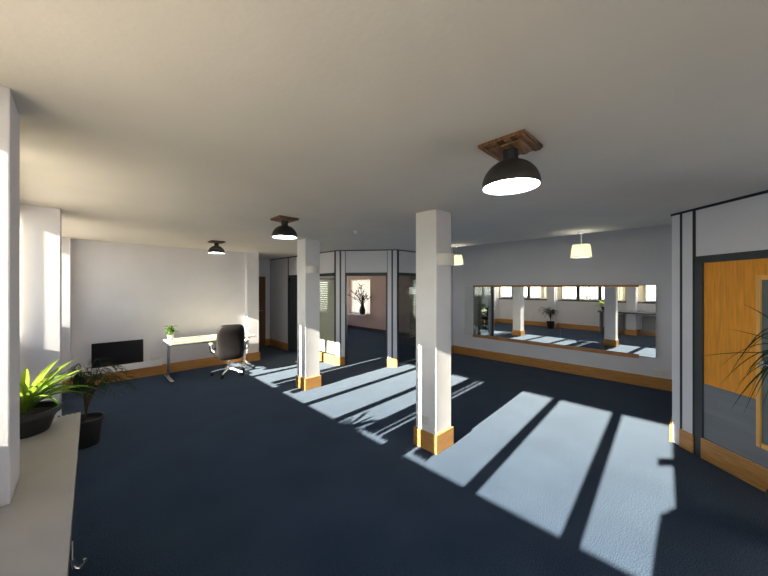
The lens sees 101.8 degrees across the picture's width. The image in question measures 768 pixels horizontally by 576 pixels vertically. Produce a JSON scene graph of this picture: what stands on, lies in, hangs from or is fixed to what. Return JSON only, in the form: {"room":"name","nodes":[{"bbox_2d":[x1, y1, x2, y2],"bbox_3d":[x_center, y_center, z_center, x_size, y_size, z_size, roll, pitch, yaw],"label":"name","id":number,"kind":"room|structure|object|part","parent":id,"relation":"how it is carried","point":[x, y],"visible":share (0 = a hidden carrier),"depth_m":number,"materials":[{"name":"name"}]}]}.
{"room":"office","nodes":[
{"label":"office","id":0,"kind":"room"},
{"bbox_2d":[71,239,258,374],"bbox_3d":[-4.812,0.450,6.575,3.680,2.500,1.660,0,0,-44],"label":"wall","id":1,"kind":"structure","parent":0,"point":[120,291],"depth_m":6.03,"materials":[{"name":"paint"}]},
{"bbox_2d":[72,359,161,377],"bbox_3d":[-4.756,1.455,5.626,1.240,0.110,0.100,0,0,-44],"label":"trim","id":2,"kind":"structure","parent":1,"relation":"attached to","point":[149,363],"depth_m":5.70,"materials":[{"name":"paint"}]},
{"bbox_2d":[91,339,142,367],"bbox_3d":[-4.775,1.190,5.610,0.710,0.421,0.050,0,0,-44],"label":"television","id":3,"kind":"object","parent":2,"relation":"on","point":[130,351],"visible":0.8,"depth_m":5.59,"materials":[{"name":"black plastic"}]},
{"bbox_2d":[151,355,159,360],"bbox_3d":[-4.372,1.355,5.978,0.140,0.090,0.039,0,0,-44],"label":"wall socket","id":4,"kind":"object","parent":1,"relation":"attached to","point":[155,357],"visible":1,"depth_m":5.96,"materials":[{"name":"white plastic"}]},
{"bbox_2d":[72,356,242,384],"bbox_3d":[-4.223,1.605,6.197,2.800,0.190,0.027,0,0,-44],"label":"baseboard","id":5,"kind":"structure","parent":1,"relation":"attached to","point":[212,361],"depth_m":6.19,"materials":[{"name":"brown wood"}]},
{"bbox_2d":[246,352,259,361],"bbox_3d":[-3.575,1.605,7.756,0.310,0.190,1.685,0,0,-44],"label":"baseboard","id":6,"kind":"object","parent":1,"relation":"attached to","point":[255,356],"visible":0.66,"depth_m":7.13,"materials":[{"name":"brown wood"}]},
{"bbox_2d":[259,259,269,338],"bbox_3d":[-3.800,0.450,8.850,1.340,2.500,0.200,0,0,-44],"label":"wall","id":7,"kind":"structure","parent":0,"point":[264,265],"depth_m":9.08,"materials":[{"name":"paint"}]},
{"bbox_2d":[259,276,264,346],"bbox_3d":[-3.677,0.700,8.767,0.720,2.000,0.087,0,0,-44],"label":"door","id":8,"kind":"structure","parent":7,"relation":"in","point":[261,279],"depth_m":8.93,"materials":[{"name":"brown wood"}]},
{"bbox_2d":[265,339,269,345],"bbox_3d":[-3.679,1.605,8.811,1.020,0.190,0.029,0,0,-44],"label":"baseboard","id":9,"kind":"structure","parent":7,"relation":"attached to","point":[267,341],"depth_m":9.07,"materials":[{"name":"brown wood"}]},
{"bbox_2d":[271,252,333,342],"bbox_3d":[-2.179,0.460,8.025,0.100,2.480,3.240,0,0,-44],"label":"wall","id":10,"kind":"structure","parent":0,"point":[279,267],"depth_m":8.59,"materials":[{"name":"paint"}]},
{"bbox_2d":[290,277,296,351],"bbox_3d":[-2.233,0.723,8.071,0.094,1.945,0.860,0,0,-44],"label":"door","id":11,"kind":"structure","parent":10,"relation":"in","point":[293,281],"depth_m":8.24,"materials":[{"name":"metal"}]},
{"bbox_2d":[320,276,333,353],"bbox_3d":[-1.391,0.623,7.248,0.040,1.737,1.015,0,0,-44],"label":"blind","id":12,"kind":"object","parent":10,"relation":"attached to","point":[327,334],"visible":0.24,"depth_m":7.16,"materials":[{"name":"grey fabric"}]},
{"bbox_2d":[270,249,415,366],"bbox_3d":[-0.959,0.450,7.746,5.256,2.500,1.930,0,0,12],"label":"trim","id":13,"kind":"structure","parent":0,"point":[406,362],"depth_m":6.76,"materials":[{"name":"black metal"}]},
{"bbox_2d":[346,251,386,272],"bbox_3d":[-0.380,-0.544,6.749,0.907,0.468,0.060,0,0,7],"label":"wall","id":14,"kind":"structure","parent":0,"point":[356,261],"depth_m":6.72,"materials":[{"name":"paint"}]},
{"bbox_2d":[320,276,415,333],"bbox_3d":[-1.110,0.450,9.897,4.220,2.500,6.640,0,0,-44],"label":"wall","id":15,"kind":"structure","parent":0,"point":[377,318],"depth_m":11.67,"materials":[{"name":"paint"}]},
{"bbox_2d":[347,279,369,315],"bbox_3d":[-1.024,0.395,12.445,0.410,1.410,1.280,0,0,-44],"label":"window","id":16,"kind":"structure","parent":15,"relation":"in","point":[352,313],"depth_m":12.38,"materials":[{"name":"white plastic"}]},
{"bbox_3d":[-1.042,1.085,12.428,0.360,0.030,1.280,0,0,-44],"label":"sill","id":17,"kind":"part","parent":16,"relation":"part of","materials":[{"name":"white plastic"}]},
{"bbox_2d":[347,283,370,314],"bbox_3d":[-0.937,0.444,12.115,0.444,1.252,1.312,0,0,-44],"label":"vase","id":18,"kind":"object","parent":16,"relation":"on","point":[362,308],"visible":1,"depth_m":12.11,"materials":[{"name":"black ceramic"}]},
{"bbox_2d":[351,280,369,313],"bbox_3d":[-0.938,0.375,12.529,0.040,1.330,1.180,0,0,-44],"label":"curtain","id":19,"kind":"object","parent":16,"relation":"hanging from","point":[355,305],"visible":0.72,"depth_m":12.59,"materials":[{"name":"white fabric"}]},
{"bbox_2d":[270,339,452,366],"bbox_3d":[-0.960,1.605,7.694,5.230,0.190,1.849,0,0,12],"label":"baseboard","id":20,"kind":"structure","parent":15,"relation":"attached to","point":[391,362],"depth_m":6.93,"materials":[{"name":"brown wood"}]},
{"bbox_2d":[347,325,415,337],"bbox_3d":[0.286,1.640,11.181,0.032,0.120,6.340,0,0,-44],"label":"baseboard","id":21,"kind":"structure","parent":15,"relation":"attached to","point":[348,326],"depth_m":11.82,"materials":[{"name":"wood"}]},
{"bbox_2d":[0,0,767,259],"bbox_3d":[0.625,-1.025,6.037,10.700,0.450,14.600,0,0,-44],"label":"ceiling","id":22,"kind":"structure","parent":0,"point":[170,123],"depth_m":1.43,"materials":[{"name":"paint"}]},
{"bbox_2d":[208,240,224,253],"bbox_3d":[-2.940,-0.697,5.477,0.267,0.206,0.267,0,0,-44],"label":"dome lamp","id":23,"kind":"object","parent":22,"relation":"attached to","point":[216,249],"visible":1,"depth_m":5.41,"materials":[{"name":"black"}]},
{"bbox_3d":[-2.940,-0.660,5.477,0.267,0.133,0.267,0,0,-44],"label":"lamp shade","id":24,"kind":"part","parent":23,"relation":"part of","materials":[{"name":"brown metal"}]},
{"bbox_2d":[270,215,298,238],"bbox_3d":[-1.158,-0.689,3.639,0.288,0.223,0.288,0,0,-44],"label":"dome lamp","id":25,"kind":"object","parent":22,"relation":"attached to","point":[284,231],"visible":1,"depth_m":3.57,"materials":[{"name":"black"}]},
{"bbox_3d":[-1.159,-0.792,3.639,0.242,0.017,0.242,0,0,-44],"label":"mounting plate","id":26,"kind":"part","parent":25,"relation":"part of","materials":[{"name":"brown wood"}]},
{"bbox_2d":[275,235,293,237],"bbox_3d":[-1.158,-0.599,3.639,0.266,0.006,0.266,0,0,-44],"label":"diffuser","id":27,"kind":"object","parent":25,"relation":"attached to","point":[276,236],"depth_m":3.69,"materials":[{"name":"white"}]},
{"bbox_3d":[-1.158,-0.649,3.639,0.288,0.144,0.288,0,0,-44],"label":"lamp shade","id":28,"kind":"part","parent":25,"relation":"part of","materials":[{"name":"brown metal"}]},
{"bbox_2d":[454,245,462,264],"bbox_3d":[1.396,-0.613,6.032,0.265,0.375,0.265,0,0,-44],"label":"pendant lamp","id":29,"kind":"object","parent":22,"relation":"hanging from","point":[458,260],"visible":0.77,"depth_m":5.92,"materials":[{"name":"white fabric"}]},
{"bbox_3d":[1.396,-0.520,6.032,0.265,0.190,0.265,0,0,-44],"label":"lamp shade","id":30,"kind":"part","parent":29,"relation":"part of","materials":[{"name":"fabric"}]},
{"bbox_2d":[478,129,542,194],"bbox_3d":[0.713,-0.680,1.756,0.310,0.240,0.310,0,0,-44],"label":"dome lamp","id":31,"kind":"object","parent":22,"relation":"attached to","point":[512,174],"visible":1,"depth_m":1.70,"materials":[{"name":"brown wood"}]},
{"bbox_3d":[0.711,-0.791,1.756,0.260,0.018,0.260,0,0,-44],"label":"mounting plate","id":32,"kind":"part","parent":31,"relation":"part of","materials":[{"name":"brown wood"}]},
{"bbox_2d":[484,178,537,190],"bbox_3d":[0.713,-0.584,1.756,0.286,0.006,0.286,0,0,-44],"label":"diffuser","id":33,"kind":"object","parent":31,"relation":"attached to","point":[515,184],"depth_m":1.77,"materials":[{"name":"white"}]},
{"bbox_3d":[0.713,-0.638,1.756,0.310,0.154,0.310,0,0,-44],"label":"lamp shade","id":34,"kind":"part","parent":31,"relation":"part of","materials":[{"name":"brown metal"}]},
{"bbox_2d":[570,231,591,258],"bbox_3d":[2.857,-0.613,4.524,0.265,0.375,0.265,0,0,-44],"label":"pendant lamp","id":35,"kind":"object","parent":22,"relation":"hanging from","point":[581,250],"visible":1,"depth_m":4.44,"materials":[{"name":"beige fabric"}]},
{"bbox_3d":[2.857,-0.520,4.524,0.265,0.190,0.265,0,0,-44],"label":"lamp shade","id":36,"kind":"part","parent":35,"relation":"part of","materials":[{"name":"fabric"}]},
{"bbox_2d":[62,328,767,575],"bbox_3d":[0.625,1.760,6.037,10.700,0.120,14.600,0,0,-44],"label":"floor","id":37,"kind":"structure","parent":0,"point":[545,472],"depth_m":2.69,"materials":[{"name":"blue carpet"}]},
{"bbox_2d":[0,86,19,506],"bbox_3d":[-1.697,0.450,1.252,0.321,2.500,0.308,0,0,-44],"label":"window column","id":38,"kind":"structure","parent":37,"relation":"on","point":[9,114],"depth_m":1.25,"materials":[{"name":"paint"}]},
{"bbox_2d":[0,412,80,575],"bbox_3d":[-1.379,1.283,1.069,0.483,0.834,2.614,0,0,-44],"label":"windowsill","id":39,"kind":"structure","parent":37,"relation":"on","point":[36,527],"depth_m":1.24,"materials":[{"name":"paint"}]},
{"bbox_2d":[20,359,106,438],"bbox_3d":[-2.115,0.679,1.963,0.606,0.380,0.704,0,0,24],"label":"spider plant","id":40,"kind":"object","parent":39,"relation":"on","point":[36,415],"visible":0.67,"depth_m":1.87,"materials":[{"name":"green plant"}]},
{"bbox_3d":[-2.149,0.801,1.858,0.324,0.135,0.324,0,0,-44],"label":"pot","id":41,"kind":"part","parent":40,"relation":"part of","materials":[{"name":"black plastic"}]},
{"bbox_2d":[71,541,85,569],"bbox_3d":[-1.135,0.994,1.160,0.011,0.118,0.043,0,0,34],"label":"hook","id":42,"kind":"object","parent":39,"relation":"hanging from","point":[74,567],"visible":1,"depth_m":1.15,"materials":[{"name":"silver metal"}]},
{"bbox_2d":[20,204,61,416],"bbox_3d":[-3.518,0.450,3.167,0.372,2.500,0.313,0,0,-44],"label":"window column","id":43,"kind":"structure","parent":37,"relation":"on","point":[40,227],"depth_m":3.09,"materials":[{"name":"paint"}]},
{"bbox_2d":[62,237,71,392],"bbox_3d":[-5.302,0.450,5.026,0.397,2.500,0.236,0,0,-44],"label":"window column","id":44,"kind":"structure","parent":37,"relation":"on","point":[66,242],"depth_m":5.05,"materials":[{"name":"paint"}]},
{"bbox_2d":[78,412,104,449],"bbox_3d":[-3.221,1.555,3.367,0.320,0.290,0.320,0,0,-44],"label":"pot","id":45,"kind":"object","parent":37,"relation":"on","point":[91,423],"depth_m":3.32,"materials":[{"name":"black plastic"}]},
{"bbox_2d":[66,358,139,449],"bbox_3d":[-3.153,1.260,3.508,0.641,0.879,0.882,0,0,-44],"label":"potted palm","id":46,"kind":"object","parent":37,"relation":"on","point":[91,423],"visible":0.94,"depth_m":3.35,"materials":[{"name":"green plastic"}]},
{"bbox_2d":[163,332,255,383],"bbox_3d":[-3.425,1.347,6.192,1.480,0.705,0.720,0,0,-44],"label":"desk","id":47,"kind":"object","parent":37,"relation":"on","point":[205,338],"visible":0.81,"depth_m":5.89,"materials":[{"name":"beige laminate"}]},
{"bbox_2d":[162,325,178,339],"bbox_3d":[-4.005,0.858,5.852,0.250,0.274,0.187,0,0,9],"label":"plant","id":48,"kind":"object","parent":47,"relation":"on","point":[170,329],"visible":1,"depth_m":5.84,"materials":[{"name":"green plant"}]},
{"bbox_3d":[-4.010,0.948,5.862,0.114,0.094,0.114,0,0,-44],"label":"pot","id":49,"kind":"part","parent":48,"relation":"part of","materials":[{"name":"white ceramic"}]},
{"bbox_2d":[209,324,248,378],"bbox_3d":[-3.007,1.200,6.059,0.699,0.999,0.710,0,0,-34],"label":"office chair","id":50,"kind":"object","parent":37,"relation":"on","point":[231,343],"visible":1,"depth_m":5.83,"materials":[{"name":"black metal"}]},
{"bbox_3d":[-3.197,1.183,5.868,0.135,0.226,0.370,0,0,-34],"label":"armrest","id":51,"kind":"part","parent":50,"relation":"part of","materials":[{"name":"silver metal"}]},
{"bbox_3d":[-2.871,1.035,5.858,0.484,0.669,0.214,0,0,-34],"label":"backrest","id":52,"kind":"part","parent":50,"relation":"part of","materials":[{"name":"black leather"}]},
{"bbox_2d":[296,239,320,389],"bbox_3d":[-1.292,0.450,5.339,0.313,2.500,0.313,0,0,-44],"label":"column","id":53,"kind":"structure","parent":37,"relation":"on","point":[308,376],"depth_m":5.24,"materials":[{"name":"paint"}]},
{"bbox_3d":[-1.292,1.605,5.339,0.313,0.190,0.313,0,0,-44],"label":"skirting","id":54,"kind":"part","parent":53,"relation":"part of","materials":[{"name":"brown wood"}]},
{"bbox_2d":[307,266,318,273],"bbox_3d":[-1.161,-0.290,5.203,0.230,0.120,0.100,0,0,-44],"label":"wall lamp","id":55,"kind":"object","parent":53,"relation":"attached to","point":[310,269],"visible":1,"depth_m":5.15,"materials":[{"name":"paint"}]},
{"bbox_2d":[336,251,344,356],"bbox_3d":[-0.941,0.460,6.821,0.200,2.480,0.100,0,0,7],"label":"post","id":56,"kind":"object","parent":37,"relation":"on","point":[337,252],"visible":0.69,"depth_m":6.77,"materials":[{"name":"paint"}]},
{"bbox_2d":[388,250,396,357],"bbox_3d":[0.181,0.460,6.677,0.200,2.480,0.100,0,0,7],"label":"post","id":57,"kind":"object","parent":37,"relation":"on","point":[389,251],"visible":0.66,"depth_m":6.62,"materials":[{"name":"paint"}]},
{"bbox_2d":[413,209,453,454],"bbox_3d":[0.535,0.450,3.373,0.308,2.500,0.308,0,0,-44],"label":"column","id":58,"kind":"structure","parent":37,"relation":"on","point":[433,227],"depth_m":3.27,"materials":[{"name":"paint"}]},
{"bbox_2d":[421,415,427,425],"bbox_3d":[0.427,1.400,3.282,0.013,0.090,0.090,0,0,-44],"label":"box","id":59,"kind":"object","parent":58,"relation":"attached to","point":[424,419],"visible":1,"depth_m":3.28,"materials":[{"name":"white plastic"}]},
{"bbox_3d":[0.535,1.605,3.373,0.308,0.190,0.308,0,0,-44],"label":"skirting","id":60,"kind":"part","parent":58,"relation":"part of","materials":[{"name":"brown wood"}]},
{"bbox_2d":[437,253,453,265],"bbox_3d":[0.665,-0.285,3.240,0.230,0.120,0.100,0,0,-44],"label":"wall lamp","id":61,"kind":"object","parent":58,"relation":"attached to","point":[442,258],"visible":1,"depth_m":3.18,"materials":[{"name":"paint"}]},
{"bbox_2d":[672,211,691,444],"bbox_3d":[3.216,0.460,3.315,0.100,2.480,0.229,0,0,0],"label":"post","id":62,"kind":"object","parent":37,"relation":"on","point":[686,217],"visible":0.6,"depth_m":3.31,"materials":[{"name":"paint"}]},
{"bbox_2d":[699,305,767,498],"bbox_3d":[2.598,0.905,2.045,0.784,1.590,0.773,0,0,-44],"label":"dracaena","id":63,"kind":"object","parent":37,"relation":"on","point":[753,340],"visible":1,"depth_m":2.13,"materials":[{"name":"green plant"}]},
{"bbox_2d":[399,251,452,345],"bbox_3d":[1.022,0.461,7.410,2.060,2.478,0.100,0,0,-44],"label":"wall","id":64,"kind":"structure","parent":0,"point":[407,260],"depth_m":6.96,"materials":[{"name":"paint"}]},
{"bbox_2d":[409,276,415,337],"bbox_3d":[0.768,0.283,7.247,0.530,1.737,0.040,0,0,-44],"label":"blind","id":65,"kind":"object","parent":64,"relation":"attached to","point":[412,282],"visible":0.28,"depth_m":7.14,"materials":[{"name":"white plastic"}]},
{"bbox_2d":[453,224,671,378],"bbox_3d":[3.364,0.250,6.616,0.200,2.900,4.300,0,0,-44],"label":"wall","id":66,"kind":"structure","parent":0,"point":[642,256],"depth_m":6.04,"materials":[{"name":"paint"}]},
{"bbox_2d":[465,285,655,357],"bbox_3d":[3.290,0.592,6.523,0.084,1.260,3.628,0,0,-43],"label":"mirror","id":67,"kind":"object","parent":66,"relation":"attached to","point":[618,320],"visible":1,"depth_m":6.12,"materials":[{"name":"clear mirror"}]},
{"bbox_3d":[2.283,0.575,7.566,0.006,1.200,0.728,0,0,-43],"label":"mirror panel","id":68,"kind":"part","parent":67,"relation":"part of","materials":[{"name":"silver metal"}]},
{"bbox_3d":[2.779,0.575,7.037,0.006,1.200,0.718,0,0,-43],"label":"mirror panel","id":69,"kind":"part","parent":67,"relation":"part of","materials":[{"name":"silver metal"}]},
{"bbox_3d":[3.275,0.575,6.508,0.006,1.200,0.728,0,0,-43],"label":"mirror panel","id":70,"kind":"part","parent":67,"relation":"part of","materials":[{"name":"silver metal"}]},
{"bbox_3d":[3.774,0.575,5.976,0.006,1.200,0.728,0,0,-43],"label":"mirror panel","id":71,"kind":"part","parent":67,"relation":"part of","materials":[{"name":"silver metal"}]},
{"bbox_3d":[4.270,0.575,5.447,0.006,1.200,0.718,0,0,-43],"label":"mirror panel","id":72,"kind":"part","parent":67,"relation":"part of","materials":[{"name":"silver metal"}]},
{"bbox_2d":[453,345,671,390],"bbox_3d":[3.280,1.605,6.541,0.029,0.190,4.290,0,0,-44],"label":"baseboard","id":73,"kind":"structure","parent":66,"relation":"attached to","point":[618,376],"depth_m":6.08,"materials":[{"name":"brown wood"}]},
{"bbox_2d":[653,369,668,375],"bbox_3d":[4.598,1.420,5.180,0.026,0.090,0.190,0,0,-44],"label":"double socket","id":74,"kind":"object","parent":66,"relation":"attached to","point":[655,371],"visible":1,"depth_m":5.17,"materials":[{"name":"white plastic"}]},
{"bbox_3d":[4.565,1.420,5.217,0.022,0.090,0.090,0,0,-44],"label":"plate","id":75,"kind":"part","parent":74,"relation":"part of","materials":[{"name":"white plastic"}]},
{"bbox_3d":[4.635,1.420,5.146,0.022,0.090,0.090,0,0,-44],"label":"plate","id":76,"kind":"part","parent":74,"relation":"part of","materials":[{"name":"white plastic"}]},
{"bbox_2d":[696,193,767,255],"bbox_3d":[4.031,0.450,2.487,1.761,2.500,4.996,0,0,-1],"label":"wall","id":77,"kind":"structure","parent":0,"point":[741,225],"depth_m":2.83,"materials":[{"name":"paint"}]},
{"bbox_2d":[670,418,767,492],"bbox_3d":[3.636,1.600,3.567,0.761,0.200,3.610,0,0,27],"label":"baseboard","id":78,"kind":"structure","parent":77,"relation":"attached to","point":[754,474],"depth_m":2.85,"materials":[{"name":"brown wood"}]},
{"bbox_2d":[671,190,767,453],"bbox_3d":[3.212,0.450,2.615,0.106,2.500,1.650,0,0,0],"label":"trim","id":79,"kind":"structure","parent":77,"relation":"attached to","point":[765,191],"depth_m":3.19,"materials":[{"name":"black metal"}]},
{"bbox_2d":[695,249,767,467],"bbox_3d":[3.184,0.695,2.661,0.143,2.010,1.062,0,0,0],"label":"door","id":80,"kind":"structure","parent":77,"relation":"in","point":[725,284],"depth_m":2.86,"materials":[{"name":"brown wood"}]},
{"bbox_3d":[3.204,1.230,2.757,0.044,0.540,0.695,0,0,0],"label":"panel","id":81,"kind":"part","parent":80,"relation":"part of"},
{"bbox_3d":[3.149,0.640,2.571,0.073,0.060,0.082,0,0,0],"label":"handle","id":82,"kind":"part","parent":80,"relation":"part of","materials":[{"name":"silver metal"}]},
{"bbox_3d":[3.191,0.627,2.532,0.010,1.375,0.195,0,0,0],"label":"vision panel","id":83,"kind":"part","parent":80,"relation":"part of","materials":[{"name":"clear glass"}]}
]}

